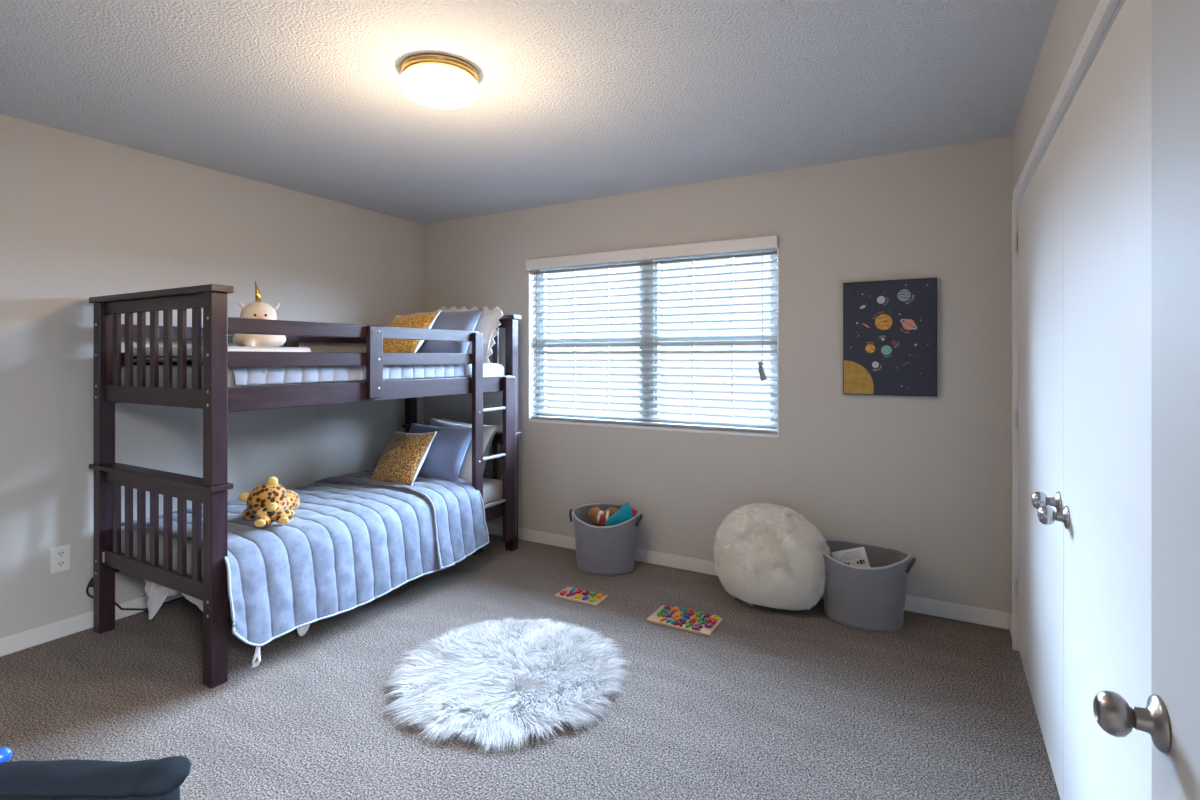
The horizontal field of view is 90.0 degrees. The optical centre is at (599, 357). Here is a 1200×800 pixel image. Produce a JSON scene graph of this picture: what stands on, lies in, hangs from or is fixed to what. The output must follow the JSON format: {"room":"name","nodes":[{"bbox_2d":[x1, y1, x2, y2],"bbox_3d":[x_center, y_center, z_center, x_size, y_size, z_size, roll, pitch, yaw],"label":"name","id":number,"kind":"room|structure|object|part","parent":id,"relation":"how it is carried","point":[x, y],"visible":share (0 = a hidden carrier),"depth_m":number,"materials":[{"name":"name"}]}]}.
{"room":"bedroom","nodes":[
{"label":"bedroom","id":0,"kind":"room"},
{"bbox_2d":[0,114,423,637],"bbox_3d":[-2.593,0.124,2.988,0.100,2.440,4.700,0,0,29],"label":"wall","id":1,"kind":"structure","parent":0,"point":[82,217],"depth_m":3.14,"materials":[{"name":"grey paint"}]},
{"bbox_2d":[50,544,70,573],"bbox_3d":[-2.591,0.967,2.881,0.009,0.124,0.076,0,0,29],"label":"wall outlet","id":2,"kind":"object","parent":1,"relation":"attached to","point":[60,556],"visible":1,"depth_m":2.88,"materials":[{"name":"white paint"}]},
{"bbox_2d":[57,550,64,557],"bbox_3d":[-2.589,0.943,2.880,0.004,0.033,0.033,0,0,29],"label":"socket","id":3,"kind":"object","parent":2,"relation":"attached to","point":[60,553],"depth_m":2.88,"materials":[{"name":"grey plastic"}]},
{"bbox_2d":[57,560,64,567],"bbox_3d":[-2.589,0.991,2.880,0.004,0.033,0.033,0,0,29],"label":"socket","id":4,"kind":"object","parent":2,"relation":"attached to","point":[60,563],"depth_m":2.88,"materials":[{"name":"grey plastic"}]},
{"bbox_2d":[0,592,182,656],"bbox_3d":[-2.544,1.303,2.960,0.012,0.082,4.500,0,0,29],"label":"baseboard","id":5,"kind":"structure","parent":1,"relation":"attached to","point":[23,640],"depth_m":2.88,"materials":[{"name":"white paint"}]},
{"bbox_2d":[0,0,1056,223],"bbox_3d":[-0.043,-1.146,1.610,5.896,0.100,4.800,0,0,29],"label":"ceiling","id":6,"kind":"structure","parent":0,"point":[577,100],"depth_m":2.41,"materials":[{"name":"white paint"}]},
{"bbox_2d":[399,53,479,108],"bbox_3d":[-0.614,-1.040,2.301,0.298,0.112,0.298,0,0,29],"label":"ceiling lamp","id":7,"kind":"object","parent":6,"relation":"attached to","point":[434,80],"visible":1,"depth_m":2.21,"materials":[{"name":"white glass"}]},
{"bbox_2d":[0,534,1059,799],"bbox_3d":[-0.067,1.394,1.566,5.896,0.100,4.700,0,0,29],"label":"floor","id":8,"kind":"structure","parent":0,"point":[774,704],"depth_m":2.34,"materials":[{"name":"carpet"}]},
{"bbox_2d":[0,747,190,799],"bbox_3d":[-0.906,0.973,0.695,0.575,0.744,0.484,0,0,0],"label":"padded chair","id":9,"kind":"object","parent":8,"relation":"on","point":[71,779],"visible":1,"depth_m":0.88,"materials":[{"name":"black fabric"}]},
{"bbox_3d":[-0.959,0.778,0.906,0.370,0.291,0.022,0,0,0],"label":"panel","id":10,"kind":"part","parent":9,"relation":"part of","materials":[{"name":"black fabric"}]},
{"bbox_2d":[86,577,184,609],"bbox_3d":[-2.369,1.215,3.235,0.035,0.251,0.650,0,0,29],"label":"power cable","id":11,"kind":"object","parent":8,"relation":"on","point":[91,582],"visible":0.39,"depth_m":3.08,"materials":[{"name":"black rubber"}]},
{"bbox_2d":[89,284,520,688],"bbox_3d":[-1.524,0.524,3.573,1.102,1.640,2.065,0,0,29],"label":"bunk bed","id":12,"kind":"object","parent":8,"relation":"on","point":[216,399],"visible":0.81,"depth_m":2.78,"materials":[{"name":"brown wood"}]},
{"bbox_3d":[-2.444,0.127,2.957,0.065,0.790,0.065,0,0,29],"label":"post","id":13,"kind":"part","parent":12,"relation":"part of","materials":[{"name":"brown wood"}]},
{"bbox_3d":[-2.444,0.944,2.957,0.065,0.800,0.065,0,0,29],"label":"post","id":14,"kind":"part","parent":12,"relation":"part of","materials":[{"name":"brown wood"}]},
{"bbox_3d":[-2.016,0.174,2.716,0.918,0.080,0.026,0,0,29],"label":"rail","id":15,"kind":"part","parent":12,"relation":"part of","materials":[{"name":"brown wood"}]},
{"bbox_3d":[-2.016,-0.239,2.716,0.918,0.057,0.026,0,0,29],"label":"rail","id":16,"kind":"part","parent":12,"relation":"part of","materials":[{"name":"brown wood"}]},
{"bbox_3d":[-2.016,0.977,2.716,0.918,0.075,0.026,0,0,29],"label":"rail","id":17,"kind":"part","parent":12,"relation":"part of","materials":[{"name":"brown wood"}]},
{"bbox_3d":[-2.016,0.577,2.716,0.918,0.065,0.026,0,0,29],"label":"rail","id":18,"kind":"part","parent":12,"relation":"part of","materials":[{"name":"brown wood"}]},
{"bbox_3d":[-2.015,-0.282,2.716,1.086,0.028,0.089,0,0,29],"label":"cap rail","id":19,"kind":"part","parent":12,"relation":"part of","materials":[{"name":"brown wood"}]},
{"bbox_3d":[-2.015,0.533,2.716,1.086,0.022,0.089,0,0,29],"label":"cap rail","id":20,"kind":"part","parent":12,"relation":"part of","materials":[{"name":"brown wood"}]},
{"bbox_3d":[-1.961,0.007,3.819,0.022,0.067,1.911,0,0,29],"label":"guard rail","id":21,"kind":"part","parent":12,"relation":"part of","materials":[{"name":"brown wood"}]},
{"bbox_3d":[-1.588,0.127,2.475,0.065,0.790,0.065,0,0,29],"label":"post","id":22,"kind":"part","parent":12,"relation":"part of","materials":[{"name":"brown wood"}]},
{"bbox_3d":[-1.588,0.944,2.475,0.065,0.800,0.065,0,0,29],"label":"post","id":23,"kind":"part","parent":12,"relation":"part of","materials":[{"name":"brown wood"}]},
{"bbox_2d":[143,579,309,635],"bbox_3d":[-1.796,1.136,2.735,0.928,0.275,0.307,0,0,8],"label":"sheet","id":24,"kind":"object","parent":12,"relation":"hanging from","point":[157,594],"visible":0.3,"depth_m":2.86,"materials":[{"name":"white fabric"}]},
{"bbox_3d":[-1.961,-0.135,3.819,0.022,0.067,1.911,0,0,29],"label":"guard rail","id":25,"kind":"part","parent":12,"relation":"part of","materials":[{"name":"brown wood"}]},
{"bbox_3d":[-1.951,0.020,3.791,0.022,0.368,0.090,0,0,29],"label":"guard post","id":26,"kind":"part","parent":12,"relation":"part of","materials":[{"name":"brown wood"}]},
{"bbox_2d":[121,477,502,578],"bbox_3d":[-1.527,0.921,3.575,0.968,0.154,1.881,0,0,29],"label":"mattress","id":27,"kind":"object","parent":12,"relation":"on","point":[492,488],"visible":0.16,"depth_m":2.91,"materials":[{"name":"fabric"}]},
{"bbox_2d":[121,469,488,667],"bbox_3d":[-1.557,1.032,3.354,1.123,0.530,1.570,0,0,29],"label":"quilt","id":28,"kind":"object","parent":27,"relation":"on","point":[351,540],"visible":0.8,"depth_m":2.99,"materials":[{"name":"blue fabric"}]},
{"bbox_2d":[239,477,299,526],"bbox_3d":[-1.605,0.679,2.920,0.238,0.226,0.374,0,0,-20],"label":"plush","id":29,"kind":"object","parent":28,"relation":"on","point":[269,502],"visible":1,"depth_m":2.81,"materials":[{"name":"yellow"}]},
{"bbox_2d":[372,430,436,485],"bbox_3d":[-1.267,0.646,3.836,0.452,0.356,0.234,0,0,35],"label":"cushion","id":30,"kind":"object","parent":28,"relation":"on","point":[404,455],"visible":0.91,"depth_m":3.76,"materials":[{"name":"gold fabric"}]},
{"bbox_3d":[-1.245,0.669,3.864,0.430,0.385,0.083,-4,-35,35],"label":"panel","id":31,"kind":"part","parent":30,"relation":"part of","materials":[{"name":"white fabric"}]},
{"bbox_2d":[409,423,471,480],"bbox_3d":[-1.113,0.629,3.997,0.589,0.346,0.240,0,0,25],"label":"pillow","id":32,"kind":"object","parent":28,"relation":"on","point":[444,458],"visible":0.54,"depth_m":3.88,"materials":[{"name":"blue fabric"}]},
{"bbox_3d":[-1.096,0.650,4.029,0.580,0.400,0.085,0,-30,27],"label":"panel","id":33,"kind":"part","parent":32,"relation":"part of","materials":[{"name":"blue fabric"}]},
{"bbox_2d":[430,417,495,481],"bbox_3d":[-1.017,0.629,4.137,0.604,0.393,0.199,0,0,26],"label":"pillow","id":34,"kind":"object","parent":27,"relation":"on","point":[465,472],"visible":0.28,"depth_m":4.05,"materials":[{"name":"white fabric"}]},
{"bbox_2d":[440,417,498,472],"bbox_3d":[-1.000,0.654,4.288,0.610,0.410,0.190,0,0,35],"label":"pillow","id":35,"kind":"object","parent":27,"relation":"on","point":[488,446],"visible":0.08,"depth_m":4.17,"materials":[{"name":"fabric"}]},
{"bbox_2d":[121,363,503,388],"bbox_3d":[-1.528,0.108,3.576,0.965,0.139,1.881,0,0,29],"label":"mattress","id":36,"kind":"object","parent":12,"relation":"on","point":[491,369],"visible":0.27,"depth_m":2.90,"materials":[{"name":"fabric"}]},
{"bbox_2d":[124,356,471,385],"bbox_3d":[-1.595,0.055,3.428,0.982,0.133,1.522,0,0,29],"label":"quilt","id":37,"kind":"object","parent":36,"relation":"on","point":[256,375],"visible":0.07,"depth_m":2.94,"materials":[{"name":"blue fabric"}]},
{"bbox_2d":[133,346,310,355],"bbox_3d":[-1.888,-0.029,2.976,0.840,0.042,0.430,0,0,29],"label":"folded blanket","id":38,"kind":"object","parent":37,"relation":"on","point":[230,348],"visible":0.22,"depth_m":2.78,"materials":[{"name":"white fabric"}]},
{"bbox_2d":[233,282,285,346],"bbox_3d":[-1.780,-0.216,3.134,0.245,0.354,0.242,0,0,-21],"label":"plush","id":39,"kind":"object","parent":38,"relation":"on","point":[257,309],"visible":0.63,"depth_m":3.07,"materials":[{"name":"beige fabric"}]},
{"bbox_2d":[383,310,440,352],"bbox_3d":[-1.277,-0.136,3.888,0.458,0.341,0.256,0,0,33],"label":"cushion","id":40,"kind":"object","parent":37,"relation":"on","point":[420,320],"visible":0.48,"depth_m":3.81,"materials":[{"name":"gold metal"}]},
{"bbox_3d":[-1.257,-0.109,3.917,0.440,0.400,0.088,-2,-39,33],"label":"panel","id":41,"kind":"part","parent":40,"relation":"part of","materials":[{"name":"white fabric"}]},
{"bbox_2d":[413,309,482,352],"bbox_3d":[-1.110,-0.148,4.093,0.620,0.364,0.260,0,0,25],"label":"pillow","id":42,"kind":"object","parent":37,"relation":"on","point":[466,320],"visible":0.34,"depth_m":3.98,"materials":[{"name":"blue fabric"}]},
{"bbox_2d":[437,306,502,363],"bbox_3d":[-0.986,-0.148,4.253,0.665,0.471,0.199,0,0,28],"label":"pillow","id":43,"kind":"object","parent":36,"relation":"on","point":[488,321],"visible":0.2,"depth_m":4.13,"materials":[{"name":"white fabric"}]},
{"bbox_3d":[-1.169,0.007,3.175,0.022,0.067,1.566,0,0,29],"label":"guard rail","id":44,"kind":"part","parent":12,"relation":"part of","materials":[{"name":"brown wood"}]},
{"bbox_3d":[-1.169,-0.135,3.175,0.022,0.067,1.566,0,0,29],"label":"guard rail","id":45,"kind":"part","parent":12,"relation":"part of","materials":[{"name":"brown wood"}]},
{"bbox_3d":[-1.089,1.034,3.329,0.026,0.084,1.911,0,0,29],"label":"rail","id":46,"kind":"part","parent":12,"relation":"part of","materials":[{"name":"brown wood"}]},
{"bbox_3d":[-1.089,0.175,3.329,0.026,0.103,1.911,0,0,29],"label":"rail","id":47,"kind":"part","parent":12,"relation":"part of","materials":[{"name":"brown wood"}]},
{"bbox_3d":[-1.172,0.023,3.117,0.030,0.374,0.084,0,0,29],"label":"guard post","id":48,"kind":"part","parent":12,"relation":"part of","materials":[{"name":"brown wood"}]},
{"bbox_3d":[-1.475,0.127,4.679,0.065,0.790,0.065,0,0,29],"label":"post","id":49,"kind":"part","parent":12,"relation":"part of","materials":[{"name":"brown wood"}]},
{"bbox_3d":[-1.046,0.533,4.438,1.086,0.022,0.089,0,0,29],"label":"cap rail","id":50,"kind":"part","parent":12,"relation":"part of","materials":[{"name":"brown wood"}]},
{"bbox_3d":[-1.047,0.577,4.438,0.918,0.065,0.026,0,0,29],"label":"rail","id":51,"kind":"part","parent":12,"relation":"part of","materials":[{"name":"brown wood"}]},
{"bbox_3d":[-1.047,-0.239,4.438,0.918,0.057,0.026,0,0,29],"label":"rail","id":52,"kind":"part","parent":12,"relation":"part of","materials":[{"name":"brown wood"}]},
{"bbox_3d":[-1.046,-0.282,4.438,1.086,0.028,0.089,0,0,29],"label":"cap rail","id":53,"kind":"part","parent":12,"relation":"part of","materials":[{"name":"brown wood"}]},
{"bbox_3d":[-0.618,0.127,4.197,0.065,0.790,0.065,0,0,29],"label":"post","id":54,"kind":"part","parent":12,"relation":"part of","materials":[{"name":"brown wood"}]},
{"bbox_3d":[-0.618,0.944,4.197,0.065,0.800,0.065,0,0,29],"label":"post","id":55,"kind":"part","parent":12,"relation":"part of","materials":[{"name":"brown wood"}]},
{"bbox_2d":[379,617,634,757],"bbox_3d":[-0.381,1.315,2.537,1.062,0.055,1.068,0,0,3],"label":"shaggy rug","id":56,"kind":"object","parent":8,"relation":"on","point":[491,680],"visible":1,"depth_m":2.43,"materials":[{"name":"white fur"}]},
{"bbox_2d":[554,587,607,606],"bbox_3d":[-0.104,1.338,3.361,0.268,0.012,0.142,0,0,29],"label":"board","id":57,"kind":"object","parent":8,"relation":"on","point":[598,601],"visible":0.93,"depth_m":3.32,"materials":[{"name":"brown wood"}]},
{"bbox_2d":[566,592,575,596],"bbox_3d":[-0.165,1.326,3.356,0.035,0.011,0.050,0,0,29],"label":"puzzle piece","id":58,"kind":"object","parent":57,"relation":"on","point":[570,593],"visible":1,"depth_m":3.36,"materials":[{"name":"purple paint"}]},
{"bbox_2d":[574,594,581,598],"bbox_3d":[-0.123,1.326,3.333,0.033,0.011,0.050,0,0,29],"label":"puzzle piece","id":59,"kind":"object","parent":57,"relation":"on","point":[577,596],"visible":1,"depth_m":3.32,"materials":[{"name":"orange paint"}]},
{"bbox_2d":[575,589,582,593],"bbox_3d":[-0.116,1.326,3.403,0.033,0.011,0.050,0,0,29],"label":"puzzle piece","id":60,"kind":"object","parent":57,"relation":"on","point":[579,591],"visible":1,"depth_m":3.39,"materials":[{"name":"red paint"}]},
{"bbox_2d":[589,597,595,601],"bbox_3d":[-0.038,1.326,3.286,0.033,0.011,0.050,0,0,29],"label":"puzzle piece","id":61,"kind":"object","parent":57,"relation":"on","point":[592,599],"visible":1,"depth_m":3.28,"materials":[{"name":"green paint"}]},
{"bbox_2d":[596,593,603,597],"bbox_3d":[0.000,1.326,3.339,0.030,0.011,0.050,0,0,29],"label":"puzzle piece","id":62,"kind":"object","parent":57,"relation":"on","point":[599,595],"visible":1,"depth_m":3.33,"materials":[{"name":"orange paint"}]},
{"bbox_2d":[569,503,642,575],"bbox_3d":[0.036,1.156,3.835,0.397,0.375,0.384,0,0,-28],"label":"storage basket","id":63,"kind":"object","parent":8,"relation":"on","point":[604,550],"visible":0.94,"depth_m":3.70,"materials":[{"name":"grey fabric"}]},
{"bbox_3d":[-0.179,1.019,3.894,0.038,0.069,0.122,0,0,15],"label":"handle","id":64,"kind":"part","parent":63,"relation":"part of","materials":[{"name":"grey"}]},
{"bbox_2d":[588,507,617,526],"bbox_3d":[0.020,1.030,3.863,0.202,0.123,0.139,0,0,19],"label":"plush toy","id":65,"kind":"object","parent":63,"relation":"in","point":[596,515],"visible":0.74,"depth_m":3.83,"materials":[{"name":"brown fabric"}]},
{"bbox_2d":[605,502,631,525],"bbox_3d":[0.116,0.991,3.757,0.175,0.171,0.050,0,0,9],"label":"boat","id":66,"kind":"object","parent":63,"relation":"in","point":[624,513],"visible":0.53,"depth_m":3.73,"materials":[{"name":"teal plastic"}]},
{"bbox_2d":[631,507,635,516],"bbox_3d":[0.187,0.999,3.833,0.090,0.090,0.090,0,0,29],"label":"ball","id":67,"kind":"object","parent":63,"relation":"in","point":[633,509],"visible":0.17,"depth_m":3.81,"materials":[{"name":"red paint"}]},
{"bbox_3d":[0.251,1.018,3.776,0.038,0.069,0.121,0,0,15],"label":"handle","id":68,"kind":"part","parent":63,"relation":"part of","materials":[{"name":"grey leather"}]},
{"bbox_2d":[646,605,722,636],"bbox_3d":[0.431,1.338,3.057,0.336,0.012,0.204,0,0,30],"label":"board","id":69,"kind":"object","parent":8,"relation":"on","point":[653,618],"visible":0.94,"depth_m":3.00,"materials":[{"name":"brown wood"}]},
{"bbox_2d":[657,612,664,616],"bbox_3d":[0.316,1.326,3.097,0.044,0.011,0.042,0,0,30],"label":"puzzle piece","id":70,"kind":"object","parent":69,"relation":"on","point":[659,614],"visible":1,"depth_m":3.08,"materials":[{"name":"green paint"}]},
{"bbox_2d":[660,608,669,613],"bbox_3d":[0.340,1.326,3.139,0.035,0.011,0.041,0,0,30],"label":"puzzle piece","id":71,"kind":"object","parent":69,"relation":"on","point":[663,609],"visible":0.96,"depth_m":3.13,"materials":[{"name":"teal paint"}]},
{"bbox_2d":[666,617,676,623],"bbox_3d":[0.355,1.326,3.017,0.062,0.011,0.041,0,0,30],"label":"puzzle piece","id":72,"kind":"object","parent":69,"relation":"on","point":[668,620],"visible":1,"depth_m":3.01,"materials":[{"name":"teal paint"}]},
{"bbox_2d":[672,615,680,619],"bbox_3d":[0.390,1.326,3.055,0.044,0.011,0.049,0,0,30],"label":"puzzle piece","id":73,"kind":"object","parent":69,"relation":"on","point":[674,617],"visible":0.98,"depth_m":3.05,"materials":[{"name":"orange paint"}]},
{"bbox_2d":[673,620,684,626],"bbox_3d":[0.396,1.326,2.994,0.048,0.011,0.041,0,0,30],"label":"puzzle piece","id":74,"kind":"object","parent":69,"relation":"on","point":[678,622],"visible":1,"depth_m":2.99,"materials":[{"name":"red paint"}]},
{"bbox_2d":[680,608,687,613],"bbox_3d":[0.438,1.326,3.140,0.037,0.011,0.042,0,0,30],"label":"puzzle piece","id":75,"kind":"object","parent":69,"relation":"on","point":[684,610],"visible":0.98,"depth_m":3.14,"materials":[{"name":"teal paint"}]},
{"bbox_2d":[683,613,691,618],"bbox_3d":[0.451,1.326,3.076,0.039,0.011,0.041,0,0,30],"label":"puzzle piece","id":76,"kind":"object","parent":69,"relation":"on","point":[686,615],"visible":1,"depth_m":3.07,"materials":[{"name":"blue paint"}]},
{"bbox_2d":[686,622,693,627],"bbox_3d":[0.437,1.326,2.970,0.042,0.011,0.041,0,0,30],"label":"puzzle piece","id":77,"kind":"object","parent":69,"relation":"on","point":[687,623],"visible":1,"depth_m":2.97,"materials":[{"name":"green paint"}]},
{"bbox_2d":[686,609,694,614],"bbox_3d":[0.475,1.326,3.119,0.038,0.011,0.041,0,0,30],"label":"puzzle piece","id":78,"kind":"object","parent":69,"relation":"on","point":[689,611],"visible":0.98,"depth_m":3.11,"materials":[{"name":"red paint"}]},
{"bbox_2d":[692,624,702,630],"bbox_3d":[0.478,1.326,2.947,0.042,0.011,0.041,0,0,30],"label":"puzzle piece","id":79,"kind":"object","parent":69,"relation":"on","point":[697,627],"visible":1,"depth_m":2.94,"materials":[{"name":"purple paint"}]},
{"bbox_2d":[695,611,702,616],"bbox_3d":[0.512,1.326,3.098,0.026,0.011,0.041,0,0,30],"label":"puzzle piece","id":80,"kind":"object","parent":69,"relation":"on","point":[699,614],"visible":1,"depth_m":3.09,"materials":[{"name":"green paint"}]},
{"bbox_2d":[699,616,708,622],"bbox_3d":[0.525,1.326,3.034,0.038,0.011,0.041,0,0,30],"label":"puzzle piece","id":81,"kind":"object","parent":69,"relation":"on","point":[701,618],"visible":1,"depth_m":3.04,"materials":[{"name":"teal paint"}]},
{"bbox_2d":[705,622,712,627],"bbox_3d":[0.537,1.326,2.971,0.036,0.011,0.041,0,0,30],"label":"puzzle piece","id":82,"kind":"object","parent":69,"relation":"on","point":[706,623],"visible":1,"depth_m":2.96,"materials":[{"name":"purple paint"}]},
{"bbox_2d":[707,618,716,624],"bbox_3d":[0.562,1.326,3.013,0.038,0.011,0.041,0,0,30],"label":"puzzle piece","id":83,"kind":"object","parent":69,"relation":"on","point":[709,620],"visible":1,"depth_m":3.01,"materials":[{"name":"red paint"}]},
{"bbox_2d":[711,615,718,620],"bbox_3d":[0.586,1.326,3.056,0.038,0.011,0.042,0,0,30],"label":"puzzle piece","id":84,"kind":"object","parent":69,"relation":"on","point":[713,617],"visible":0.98,"depth_m":3.05,"materials":[{"name":"orange paint"}]},
{"bbox_2d":[713,502,830,609],"bbox_3d":[0.930,1.073,3.272,0.629,0.536,0.413,0,0,31],"label":"bean bag","id":85,"kind":"object","parent":8,"relation":"on","point":[767,555],"visible":0.94,"depth_m":3.13,"materials":[{"name":"white fur"}]},
{"bbox_2d":[822,538,915,632],"bbox_3d":[1.354,1.161,3.095,0.399,0.366,0.404,0,0,-10],"label":"storage basket","id":86,"kind":"object","parent":8,"relation":"on","point":[872,599],"visible":0.84,"depth_m":2.95,"materials":[{"name":"grey fabric"}]},
{"bbox_2d":[831,547,869,567],"bbox_3d":[1.325,1.158,3.090,0.267,0.358,0.093,0,0,33],"label":"book","id":87,"kind":"object","parent":86,"relation":"in","point":[857,557],"visible":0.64,"depth_m":3.12,"materials":[{"name":"grey paper"}]},
{"bbox_2d":[840,551,864,564],"bbox_3d":[1.307,1.050,3.126,0.130,0.067,0.001,-24,-27,31],"label":"print","id":88,"kind":"object","parent":87,"relation":"attached to","point":[861,562],"depth_m":3.11},
{"bbox_3d":[1.539,1.019,2.962,0.039,0.070,0.126,0,0,35],"label":"handle","id":89,"kind":"part","parent":86,"relation":"part of","materials":[{"name":"grey"}]},
{"bbox_2d":[424,136,1011,612],"bbox_3d":[0.378,0.124,3.989,4.096,2.440,0.160,0,0,29],"label":"wall","id":90,"kind":"structure","parent":0,"point":[928,478],"depth_m":3.40,"materials":[{"name":"grey paint"}]},
{"bbox_2d":[528,236,778,437],"bbox_3d":[0.298,-0.120,4.025,1.809,1.182,0.156,0,0,29],"label":"window","id":91,"kind":"structure","parent":90,"relation":"in","point":[531,277],"depth_m":4.02,"materials":[{"name":"grey plastic"}]},
{"bbox_3d":[-0.065,-0.399,4.276,0.828,0.535,0.035,0,0,29],"label":"sash","id":92,"kind":"part","parent":91,"relation":"part of","materials":[{"name":"grey plastic"}]},
{"bbox_3d":[-0.065,0.141,4.276,0.828,0.545,0.035,0,0,29],"label":"sash","id":93,"kind":"part","parent":91,"relation":"part of","materials":[{"name":"grey plastic"}]},
{"bbox_2d":[526,235,777,432],"bbox_3d":[0.268,-0.134,3.985,1.809,1.162,0.101,0,0,29],"label":"window blind","id":94,"kind":"object","parent":91,"relation":"attached to","point":[765,242],"visible":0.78,"depth_m":3.92,"materials":[{"name":"white plastic"}]},
{"bbox_3d":[0.025,-0.126,4.148,0.002,1.110,0.056,0,0,29],"label":"ladder cord","id":95,"kind":"part","parent":94,"relation":"part of","materials":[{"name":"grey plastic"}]},
{"bbox_3d":[0.285,0.438,4.002,1.781,0.018,0.050,0,0,29],"label":"rail","id":96,"kind":"part","parent":94,"relation":"part of","materials":[{"name":"grey plastic"}]},
{"bbox_3d":[0.968,-0.298,3.575,0.003,0.685,0.007,0,0,15],"label":"pull cord","id":97,"kind":"part","parent":94,"relation":"part of","materials":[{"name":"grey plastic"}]},
{"bbox_3d":[0.718,-0.399,3.835,0.788,0.535,0.035,0,0,29],"label":"sash","id":98,"kind":"part","parent":91,"relation":"part of","materials":[{"name":"grey plastic"}]},
{"bbox_3d":[0.718,0.141,3.835,0.788,0.545,0.035,0,0,29],"label":"sash","id":99,"kind":"part","parent":91,"relation":"part of","materials":[{"name":"grey plastic"}]},
{"bbox_2d":[486,522,1008,628],"bbox_3d":[0.292,1.303,3.939,3.972,0.082,0.012,0,0,29],"label":"baseboard","id":100,"kind":"structure","parent":90,"relation":"attached to","point":[966,613],"depth_m":3.72,"materials":[{"name":"white paint"}]},
{"bbox_2d":[843,277,936,396],"bbox_3d":[1.550,-0.106,3.220,0.454,0.616,0.030,0,0,29],"label":"picture","id":101,"kind":"object","parent":90,"relation":"attached to","point":[890,326],"visible":1,"depth_m":3.21,"materials":[{"name":"grey paper"}]},
{"bbox_2d":[1012,0,1120,198],"bbox_3d":[0.981,0.124,0.976,0.110,2.440,4.500,0,0,29],"label":"wall","id":102,"kind":"structure","parent":0,"point":[1070,20],"depth_m":1.95,"materials":[{"name":"grey paint"}]},
{"bbox_2d":[1009,613,1011,636],"bbox_3d":[1.224,1.303,1.534,0.012,0.082,3.290,0,0,29],"label":"baseboard","id":103,"kind":"structure","parent":102,"relation":"attached to","point":[1010,614],"depth_m":2.91,"materials":[{"name":"white paint"}]},
{"bbox_2d":[1013,118,1063,799],"bbox_3d":[1.625,0.312,2.268,0.105,2.028,1.164,0,0,29],"label":"door","id":104,"kind":"structure","parent":102,"relation":"in","point":[1041,205],"depth_m":2.08,"materials":[{"name":"white paint"}]},
{"bbox_3d":[1.342,0.436,1.828,0.044,0.055,0.055,0,0,29],"label":"knob","id":105,"kind":"part","parent":104,"relation":"part of","materials":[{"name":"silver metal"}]},
{"bbox_2d":[1012,0,1124,650],"bbox_3d":[1.392,0.282,1.726,0.130,2.124,2.424,0,0,29],"label":"trim","id":106,"kind":"structure","parent":102,"relation":"attached to","point":[1105,9],"depth_m":2.14,"materials":[{"name":"white paint"}]},
{"bbox_2d":[1037,0,1151,799],"bbox_3d":[1.051,0.312,1.249,0.105,2.028,1.170,0,0,29],"label":"door","id":107,"kind":"structure","parent":102,"relation":"in","point":[1106,515],"depth_m":1.30,"materials":[{"name":"white paint"}]},
{"bbox_3d":[1.279,0.451,1.716,0.044,0.055,0.055,0,0,29],"label":"knob","id":108,"kind":"part","parent":107,"relation":"part of","materials":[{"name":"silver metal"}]},
{"bbox_2d":[1093,0,1199,799],"bbox_3d":[0.532,0.323,0.438,0.100,2.018,0.787,0,0,26],"label":"door","id":109,"kind":"structure","parent":102,"relation":"in","point":[1171,714],"depth_m":0.72,"materials":[{"name":"grey paint"}]},
{"bbox_3d":[0.663,0.459,0.773,0.039,0.053,0.053,0,0,26],"label":"knob","id":110,"kind":"part","parent":109,"relation":"part of","materials":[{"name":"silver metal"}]}
]}

